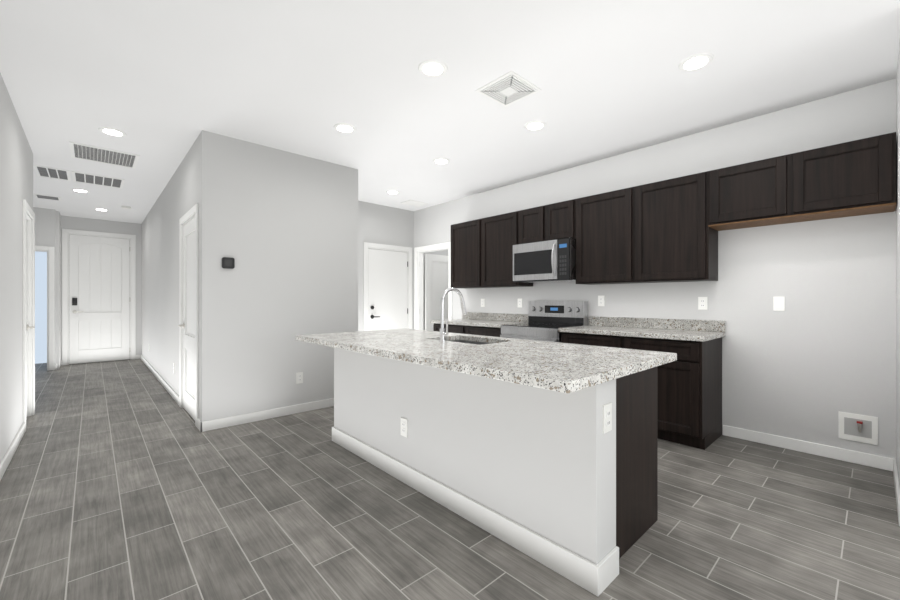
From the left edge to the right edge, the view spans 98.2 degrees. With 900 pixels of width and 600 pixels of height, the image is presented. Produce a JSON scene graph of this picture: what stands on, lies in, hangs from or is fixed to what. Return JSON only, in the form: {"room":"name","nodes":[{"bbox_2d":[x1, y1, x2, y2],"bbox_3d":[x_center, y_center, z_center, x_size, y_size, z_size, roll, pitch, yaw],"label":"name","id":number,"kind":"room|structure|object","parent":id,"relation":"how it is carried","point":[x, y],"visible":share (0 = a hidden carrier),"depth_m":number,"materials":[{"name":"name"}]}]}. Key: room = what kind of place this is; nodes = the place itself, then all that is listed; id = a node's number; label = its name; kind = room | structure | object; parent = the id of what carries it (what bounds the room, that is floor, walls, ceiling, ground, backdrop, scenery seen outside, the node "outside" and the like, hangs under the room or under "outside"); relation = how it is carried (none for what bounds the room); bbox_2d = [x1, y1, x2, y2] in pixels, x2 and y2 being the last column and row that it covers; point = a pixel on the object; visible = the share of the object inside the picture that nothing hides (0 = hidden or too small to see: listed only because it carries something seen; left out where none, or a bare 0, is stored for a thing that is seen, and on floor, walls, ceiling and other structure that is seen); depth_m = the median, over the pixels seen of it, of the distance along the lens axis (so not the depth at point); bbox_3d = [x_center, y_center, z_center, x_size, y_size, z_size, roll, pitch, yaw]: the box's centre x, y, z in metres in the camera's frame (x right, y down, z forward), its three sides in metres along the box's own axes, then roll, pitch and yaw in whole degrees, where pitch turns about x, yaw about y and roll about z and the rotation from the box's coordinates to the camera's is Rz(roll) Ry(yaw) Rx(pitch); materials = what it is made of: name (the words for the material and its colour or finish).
{"room":"kitchen","nodes":[
{"label":"kitchen","id":0,"kind":"room"},
{"bbox_2d":[0,73,32,462],"bbox_3d":[-0.535,-0.175,-0.186,0.120,2.750,11.650,0,0,-43],"label":"wall","id":1,"kind":"structure","parent":0,"point":[16,170],"depth_m":3.02,"materials":[{"name":"beige paint"}]},
{"bbox_2d":[0,423,24,480],"bbox_3d":[-0.266,1.155,-0.380,0.014,0.090,10.600,0,0,-43],"label":"baseboard","id":2,"kind":"structure","parent":1,"relation":"attached to","point":[7,458],"depth_m":2.93,"materials":[{"name":"white wood"}]},
{"bbox_2d":[23,199,34,431],"bbox_3d":[-4.164,0.145,3.779,0.136,2.110,0.800,0,0,-43],"label":"door frame","id":3,"kind":"structure","parent":1,"relation":"attached to","point":[27,209],"depth_m":4.03,"materials":[{"name":"white wood"}]},
{"bbox_2d":[26,220,34,416],"bbox_3d":[-4.141,0.187,3.801,0.100,2.010,0.616,0,0,-43],"label":"bedroom door","id":4,"kind":"structure","parent":1,"relation":"in","point":[28,327],"depth_m":3.96,"materials":[{"name":"white paint"}]},
{"bbox_2d":[35,251,46,363],"bbox_3d":[-7.952,-0.175,7.258,1.500,2.750,0.050,0,0,-43],"label":"wall","id":5,"kind":"structure","parent":0,"point":[40,307],"depth_m":7.40,"materials":[{"name":"white paint"}]},
{"bbox_2d":[33,207,51,246],"bbox_3d":[-7.349,-0.175,6.231,1.400,2.750,0.120,0,0,-43],"label":"wall","id":6,"kind":"structure","parent":0,"point":[43,226],"depth_m":6.59,"materials":[{"name":"beige paint"}]},
{"bbox_2d":[35,246,53,370],"bbox_3d":[-7.157,0.145,6.396,0.945,2.110,0.136,0,0,-43],"label":"door frame","id":7,"kind":"structure","parent":6,"relation":"attached to","point":[49,250],"depth_m":6.63,"materials":[{"name":"white wood"}]},
{"bbox_2d":[52,209,60,368],"bbox_3d":[-7.168,-0.175,7.129,0.080,2.750,1.201,0,0,-43],"label":"wall","id":8,"kind":"structure","parent":0,"point":[58,288],"depth_m":6.79,"materials":[{"name":"beige paint"}]},
{"bbox_2d":[61,216,140,359],"bbox_3d":[-6.723,-0.175,7.620,1.320,2.750,0.120,0,0,-43],"label":"wall","id":9,"kind":"structure","parent":0,"point":[85,224],"depth_m":7.71,"materials":[{"name":"beige paint"}]},
{"bbox_2d":[62,229,135,364],"bbox_3d":[-6.775,-0.055,7.562,1.055,2.510,0.136,0,0,-43],"label":"door frame","id":10,"kind":"structure","parent":9,"relation":"attached to","point":[65,295],"depth_m":7.30,"materials":[{"name":"white wood"}]},
{"bbox_2d":[69,234,129,363],"bbox_3d":[-6.736,-0.013,7.526,0.880,2.410,0.104,0,0,-43],"label":"entry door","id":11,"kind":"structure","parent":9,"relation":"in","point":[99,299],"depth_m":7.52,"materials":[{"name":"white paint"}]},
{"bbox_2d":[141,136,198,395],"bbox_3d":[-4.269,-0.175,5.834,0.120,2.750,5.830,0,0,-43],"label":"wall","id":12,"kind":"structure","parent":0,"point":[177,199],"depth_m":5.33,"materials":[{"name":"beige paint"}]},
{"bbox_2d":[141,355,178,404],"bbox_3d":[-4.664,1.155,6.165,0.014,0.090,4.810,0,0,-43],"label":"baseboard","id":13,"kind":"structure","parent":12,"relation":"attached to","point":[169,389],"depth_m":5.45,"materials":[{"name":"white wood"}]},
{"bbox_2d":[178,217,194,419],"bbox_3d":[-2.700,0.187,4.031,0.100,2.010,0.805,0,0,-43],"label":"closet door","id":14,"kind":"structure","parent":12,"relation":"in","point":[188,325],"depth_m":4.12,"materials":[{"name":"white paint"}]},
{"bbox_2d":[179,203,198,426],"bbox_3d":[-2.663,0.145,4.072,0.136,2.110,0.980,0,0,-43],"label":"trim","id":15,"kind":"structure","parent":12,"relation":"attached to","point":[192,212],"depth_m":3.74,"materials":[{"name":"white wood"}]},
{"bbox_2d":[197,418,201,430],"bbox_3d":[-2.316,1.155,3.607,0.014,0.090,0.174,0,0,-43],"label":"baseboard","id":16,"kind":"structure","parent":12,"relation":"attached to","point":[198,423],"depth_m":3.61,"materials":[{"name":"white wood"}]},
{"bbox_2d":[199,130,357,431],"bbox_3d":[-1.716,-0.175,4.130,1.604,2.750,0.134,0,0,-43],"label":"wall","id":17,"kind":"structure","parent":0,"point":[280,227],"depth_m":3.95,"materials":[{"name":"beige paint"}]},
{"bbox_2d":[222,257,234,268],"bbox_3d":[-2.099,-0.350,3.691,0.104,0.104,0.022,0,0,-43],"label":"thermostat","id":18,"kind":"object","parent":17,"relation":"attached to","point":[228,263],"visible":0.96,"depth_m":3.68,"materials":[{"name":"black plastic"}]},
{"bbox_2d":[296,372,302,383],"bbox_3d":[-1.602,0.830,4.156,0.072,0.117,0.010,0,0,-43],"label":"outlet","id":19,"kind":"object","parent":17,"relation":"attached to","point":[299,377],"visible":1,"depth_m":4.15,"materials":[{"name":"white plastic"}]},
{"bbox_2d":[358,201,447,330],"bbox_3d":[-0.868,-0.175,6.683,3.340,2.750,0.120,0,0,-43],"label":"wall","id":20,"kind":"structure","parent":0,"point":[383,224],"depth_m":6.41,"materials":[{"name":"grey paint"}]},
{"bbox_2d":[368,249,407,330],"bbox_3d":[-1.009,0.187,6.467,0.775,2.010,0.100,0,0,-43],"label":"garage door","id":21,"kind":"structure","parent":20,"relation":"in","point":[387,291],"depth_m":6.46,"materials":[{"name":"white paint"}]},
{"bbox_2d":[0,359,899,599],"bbox_3d":[-0.567,1.260,3.280,8.000,0.120,16.800,0,0,-43],"label":"floor","id":22,"kind":"structure","parent":0,"point":[124,480],"depth_m":2.10,"materials":[{"name":"tile"}]},
{"bbox_2d":[433,324,457,332],"bbox_3d":[0.220,0.763,5.423,0.615,0.874,0.707,0,0,-43],"label":"base cabinet","id":23,"kind":"object","parent":22,"relation":"on","point":[452,328],"depth_m":5.23,"materials":[{"name":"brown wood"}]},
{"bbox_2d":[458,324,500,336],"bbox_3d":[0.593,0.763,5.017,0.615,0.874,0.703,0,0,-43],"label":"base cabinet","id":24,"kind":"object","parent":22,"relation":"on","point":[462,328],"depth_m":4.83,"materials":[{"name":"brown wood"}]},
{"bbox_2d":[430,320,527,327],"bbox_3d":[0.390,0.304,5.219,0.640,0.040,1.278,0,0,-43],"label":"countertop","id":25,"kind":"structure","parent":24,"relation":"on","point":[473,323],"depth_m":4.94,"materials":[{"name":"grey stone"}]},
{"bbox_2d":[332,340,657,595],"bbox_3d":[0.075,0.762,2.710,0.764,0.875,2.378,0,0,-43],"label":"kitchen island","id":26,"kind":"object","parent":22,"relation":"on","point":[545,453],"depth_m":1.95,"materials":[{"name":"beige paint"}]},
{"bbox_2d":[400,417,407,437],"bbox_3d":[-0.304,0.840,2.572,0.010,0.117,0.072,0,0,-43],"label":"outlet","id":27,"kind":"object","parent":26,"relation":"attached to","point":[403,420],"depth_m":2.57,"materials":[{"name":"white plastic"}]},
{"bbox_2d":[295,332,642,395],"bbox_3d":[-0.198,0.304,2.455,0.610,0.040,2.456,0,0,-43],"label":"island countertop","id":28,"kind":"structure","parent":26,"relation":"on","point":[549,371],"depth_m":1.88,"materials":[{"name":"grey stone"}]},
{"bbox_2d":[602,402,611,433],"bbox_3d":[0.669,0.500,1.653,0.072,0.117,0.010,0,0,-43],"label":"outlet","id":29,"kind":"object","parent":26,"relation":"attached to","point":[606,406],"depth_m":1.64,"materials":[{"name":"white plastic"}]},
{"bbox_2d":[500,301,586,342],"bbox_3d":[1.037,0.605,4.427,0.685,1.190,0.752,0,0,-43],"label":"range","id":30,"kind":"object","parent":22,"relation":"on","point":[547,320],"visible":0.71,"depth_m":4.43,"materials":[{"name":"grey metal"}]},
{"bbox_2d":[561,332,610,346],"bbox_3d":[1.588,0.763,3.933,0.615,0.874,0.707,0,0,-43],"label":"base cabinet","id":31,"kind":"object","parent":22,"relation":"on","point":[581,338],"depth_m":3.79,"materials":[{"name":"brown wood"}]},
{"bbox_2d":[611,336,721,449],"bbox_3d":[1.961,0.763,3.527,0.615,0.874,0.703,0,0,-43],"label":"base cabinet","id":32,"kind":"object","parent":22,"relation":"on","point":[690,396],"depth_m":3.21,"materials":[{"name":"brown wood"}]},
{"bbox_2d":[559,324,724,343],"bbox_3d":[1.773,0.304,3.713,0.640,0.040,1.284,0,0,-43],"label":"countertop","id":33,"kind":"structure","parent":32,"relation":"on","point":[591,329],"depth_m":3.50,"materials":[{"name":"grey stone"}]},
{"bbox_2d":[0,0,899,223],"bbox_3d":[-0.567,-1.610,3.280,8.000,0.120,16.800,0,0,-43],"label":"ceiling","id":34,"kind":"structure","parent":0,"point":[162,84],"depth_m":2.72,"materials":[{"name":"white paint"}]},
{"bbox_2d":[33,193,61,200],"bbox_3d":[-6.062,-1.546,5.879,0.280,0.008,0.300,0,0,-43],"label":"ceiling vent","id":35,"kind":"object","parent":34,"relation":"in","point":[48,197],"visible":1,"depth_m":5.87,"materials":[{"name":"white metal"}]},
{"bbox_2d":[33,165,70,180],"bbox_3d":[-4.846,-1.546,4.762,0.300,0.008,0.530,0,0,-43],"label":"ceiling vent","id":36,"kind":"object","parent":34,"relation":"in","point":[50,172],"visible":0.96,"depth_m":4.75,"materials":[{"name":"white metal"}]},
{"bbox_2d":[71,188,89,192],"bbox_3d":[-5.228,-1.546,5.518,0.200,0.009,0.200,0,0,-43],"label":"recessed light","id":37,"kind":"object","parent":34,"relation":"in","point":[80,190],"visible":0.98,"depth_m":5.49,"materials":[{"name":"white plastic"}]},
{"bbox_2d":[72,171,124,188],"bbox_3d":[-4.540,-1.546,5.042,0.490,0.008,0.530,0,0,-43],"label":"ceiling vent","id":38,"kind":"object","parent":34,"relation":"in","point":[81,177],"visible":0.98,"depth_m":5.03,"materials":[{"name":"white metal"}]},
{"bbox_2d":[94,208,108,210],"bbox_3d":[-5.964,-1.546,6.675,0.200,0.009,0.200,0,0,-43],"label":"recessed light","id":39,"kind":"object","parent":34,"relation":"in","point":[100,209],"visible":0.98,"depth_m":6.64,"materials":[{"name":"white plastic"}]},
{"bbox_2d":[69,141,139,168],"bbox_3d":[-3.710,-1.546,4.197,0.540,0.008,0.560,0,0,-43],"label":"air vent","id":40,"kind":"object","parent":34,"relation":"attached to","point":[99,154],"visible":1,"depth_m":4.18,"materials":[{"name":"white metal"}]},
{"bbox_2d":[98,127,126,136],"bbox_3d":[-3.109,-1.546,3.594,0.200,0.009,0.200,0,0,-43],"label":"recessed light","id":41,"kind":"object","parent":34,"relation":"in","point":[112,131],"visible":0.94,"depth_m":3.57,"materials":[{"name":"white plastic"}]},
{"bbox_2d":[333,123,355,132],"bbox_3d":[-0.947,-1.546,3.516,0.200,0.009,0.200,0,0,-43],"label":"recessed light","id":42,"kind":"object","parent":34,"relation":"in","point":[344,128],"visible":1,"depth_m":3.50,"materials":[{"name":"white plastic"}]},
{"bbox_2d":[386,190,399,193],"bbox_3d":[-0.822,-1.546,5.598,0.200,0.009,0.200,0,0,-43],"label":"recessed light","id":43,"kind":"object","parent":34,"relation":"in","point":[392,192],"visible":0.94,"depth_m":5.59,"materials":[{"name":"white plastic"}]},
{"bbox_2d":[401,200,427,206],"bbox_3d":[-0.565,-1.546,6.235,0.360,0.008,0.250,0,0,-43],"label":"ceiling vent","id":44,"kind":"object","parent":34,"relation":"in","point":[414,203],"visible":1,"depth_m":6.23,"materials":[{"name":"white plastic"}]},
{"bbox_2d":[418,59,447,76],"bbox_3d":[-0.115,-1.546,2.609,0.200,0.009,0.200,0,0,-43],"label":"recessed light","id":45,"kind":"object","parent":34,"relation":"in","point":[432,68],"visible":1,"depth_m":2.60,"materials":[{"name":"white plastic"}]},
{"bbox_2d":[432,158,449,164],"bbox_3d":[-0.097,-1.546,4.350,0.200,0.009,0.200,0,0,-43],"label":"recessed light","id":46,"kind":"object","parent":34,"relation":"in","point":[441,161],"visible":0.98,"depth_m":4.34,"materials":[{"name":"white plastic"}]},
{"bbox_2d":[475,71,540,106],"bbox_3d":[0.431,-1.544,2.880,0.350,0.012,0.340,0,0,-43],"label":"ceiling vent","id":47,"kind":"object","parent":34,"relation":"in","point":[509,88],"visible":1,"depth_m":2.85,"materials":[{"name":"white metal"}]},
{"bbox_2d":[524,120,546,130],"bbox_3d":[0.757,-1.546,3.464,0.200,0.009,0.200,0,0,-43],"label":"recessed light","id":48,"kind":"object","parent":34,"relation":"in","point":[535,125],"visible":1,"depth_m":3.44,"materials":[{"name":"white plastic"}]},
{"bbox_2d":[678,53,713,71],"bbox_3d":[1.602,-1.546,2.543,0.200,0.009,0.200,0,0,-43],"label":"recessed light","id":49,"kind":"object","parent":34,"relation":"in","point":[698,61],"visible":1,"depth_m":2.53,"materials":[{"name":"white plastic"}]},
{"bbox_2d":[414,78,895,458],"bbox_3d":[3.104,-0.175,2.829,0.120,2.750,11.170,0,0,-43],"label":"wall","id":50,"kind":"structure","parent":0,"point":[813,358],"depth_m":3.20,"materials":[{"name":"beige paint"}]},
{"bbox_2d":[425,254,447,330],"bbox_3d":[-0.150,0.191,7.069,0.760,2.002,0.156,0,0,-43],"label":"door","id":51,"kind":"structure","parent":50,"relation":"in","point":[436,276],"depth_m":6.94,"materials":[{"name":"white paint"}]},
{"bbox_2d":[451,220,474,287],"bbox_3d":[0.345,-0.631,5.505,0.320,0.918,0.687,0,0,-43],"label":"upper cabinet","id":52,"kind":"object","parent":50,"relation":"attached to","point":[462,234],"depth_m":5.46,"materials":[{"name":"brown wood"}]},
{"bbox_2d":[481,299,484,306],"bbox_3d":[0.470,0.040,5.603,0.010,0.117,0.072,0,0,-43],"label":"outlet","id":53,"kind":"object","parent":50,"relation":"attached to","point":[482,302],"visible":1,"depth_m":5.59,"materials":[{"name":"white plastic"}]},
{"bbox_2d":[462,312,527,319],"bbox_3d":[0.618,0.234,5.428,0.022,0.100,1.278,0,0,-43],"label":"backsplash","id":54,"kind":"structure","parent":50,"relation":"attached to","point":[470,315],"depth_m":5.43,"materials":[{"name":"grey stone"}]},
{"bbox_2d":[475,211,532,287],"bbox_3d":[0.707,-0.631,5.110,0.320,0.918,0.692,0,0,-43],"label":"upper cabinet","id":55,"kind":"object","parent":50,"relation":"attached to","point":[495,236],"depth_m":5.01,"materials":[{"name":"brown wood"}]},
{"bbox_2d":[518,299,521,307],"bbox_3d":[0.916,0.040,5.117,0.010,0.117,0.072,0,0,-43],"label":"outlet","id":56,"kind":"object","parent":50,"relation":"attached to","point":[519,303],"visible":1,"depth_m":5.11,"materials":[{"name":"white plastic"}]},
{"bbox_2d":[519,207,534,243],"bbox_3d":[1.096,-0.877,4.687,0.320,0.426,0.457,0,0,-43],"label":"upper cabinet","id":57,"kind":"object","parent":50,"relation":"attached to","point":[527,216],"depth_m":4.65,"materials":[{"name":"brown wood"}]},
{"bbox_2d":[535,199,574,241],"bbox_3d":[1.301,-0.877,4.464,0.320,0.426,0.457,0,0,-43],"label":"upper cabinet","id":58,"kind":"object","parent":50,"relation":"attached to","point":[554,221],"depth_m":4.37,"materials":[{"name":"brown wood"}]},
{"bbox_2d":[513,238,575,282],"bbox_3d":[1.138,-0.437,4.519,0.485,0.446,0.748,0,0,-43],"label":"over-the-range microwave","id":59,"kind":"object","parent":58,"relation":"attached to","point":[546,261],"visible":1,"depth_m":4.34,"materials":[{"name":"silver metal"}]},
{"bbox_2d":[575,189,622,284],"bbox_3d":[1.689,-0.631,4.041,0.320,0.918,0.692,0,0,-43],"label":"upper cabinet","id":60,"kind":"object","parent":50,"relation":"attached to","point":[598,217],"depth_m":3.99,"materials":[{"name":"brown wood"}]},
{"bbox_2d":[598,296,604,305],"bbox_3d":[1.667,0.010,4.299,0.010,0.117,0.072,0,0,-43],"label":"outlet","id":61,"kind":"object","parent":50,"relation":"attached to","point":[601,300],"visible":1,"depth_m":4.29,"materials":[{"name":"white plastic"}]},
{"bbox_2d":[589,316,724,331],"bbox_3d":[2.001,0.234,3.922,0.022,0.100,1.284,0,0,-43],"label":"backsplash","id":62,"kind":"structure","parent":50,"relation":"attached to","point":[612,322],"depth_m":3.83,"materials":[{"name":"grey stone"}]},
{"bbox_2d":[623,171,718,283],"bbox_3d":[2.053,-0.631,3.644,0.320,0.918,0.693,0,0,-43],"label":"upper cabinet","id":63,"kind":"object","parent":50,"relation":"attached to","point":[662,231],"depth_m":3.50,"materials":[{"name":"brown wood"}]},
{"bbox_2d":[698,297,706,309],"bbox_3d":[2.323,0.030,3.585,0.010,0.117,0.072,0,0,-43],"label":"outlet","id":64,"kind":"object","parent":50,"relation":"attached to","point":[702,303],"visible":1,"depth_m":3.58,"materials":[{"name":"white plastic"}]},
{"bbox_2d":[711,157,778,230],"bbox_3d":[2.490,-0.860,3.169,0.320,0.460,0.598,0,0,-43],"label":"upper cabinet","id":65,"kind":"object","parent":50,"relation":"attached to","point":[742,195],"depth_m":3.12,"materials":[{"name":"brown wood"}]},
{"bbox_2d":[773,296,784,310],"bbox_3d":[2.688,0.030,3.187,0.009,0.117,0.072,0,0,-43],"label":"outlet","id":66,"kind":"object","parent":50,"relation":"attached to","point":[778,303],"visible":1,"depth_m":3.18,"materials":[{"name":"white plastic"}]},
{"bbox_2d":[723,425,893,470],"bbox_3d":[2.769,1.155,3.095,0.014,0.090,1.015,0,0,-43],"label":"baseboard","id":67,"kind":"structure","parent":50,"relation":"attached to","point":[866,459],"depth_m":3.03,"materials":[{"name":"white wood"}]},
{"bbox_2d":[775,132,895,223],"bbox_3d":[2.790,-0.860,2.841,0.320,0.460,0.599,0,0,-43],"label":"upper cabinet","id":68,"kind":"object","parent":50,"relation":"attached to","point":[857,177],"depth_m":2.72,"materials":[{"name":"brown wood"}]},
{"bbox_2d":[838,411,877,444],"bbox_3d":[2.978,0.938,2.849,0.038,0.200,0.200,0,0,-43],"label":"outlet box","id":69,"kind":"object","parent":50,"relation":"attached to","point":[858,427],"visible":1,"depth_m":2.85,"materials":[{"name":"white plastic"}]},
{"bbox_2d":[896,42,899,484],"bbox_3d":[2.793,-0.175,2.347,0.990,2.750,0.120,0,0,-43],"label":"wall","id":70,"kind":"structure","parent":0,"point":[898,267],"depth_m":2.44,"materials":[{"name":"beige paint"}]},
{"bbox_2d":[893,459,899,525],"bbox_3d":[2.743,1.155,2.392,0.976,0.090,0.014,0,0,-43],"label":"baseboard","id":71,"kind":"structure","parent":70,"relation":"attached to","point":[896,482],"depth_m":2.33,"materials":[{"name":"white wood"}]}
]}

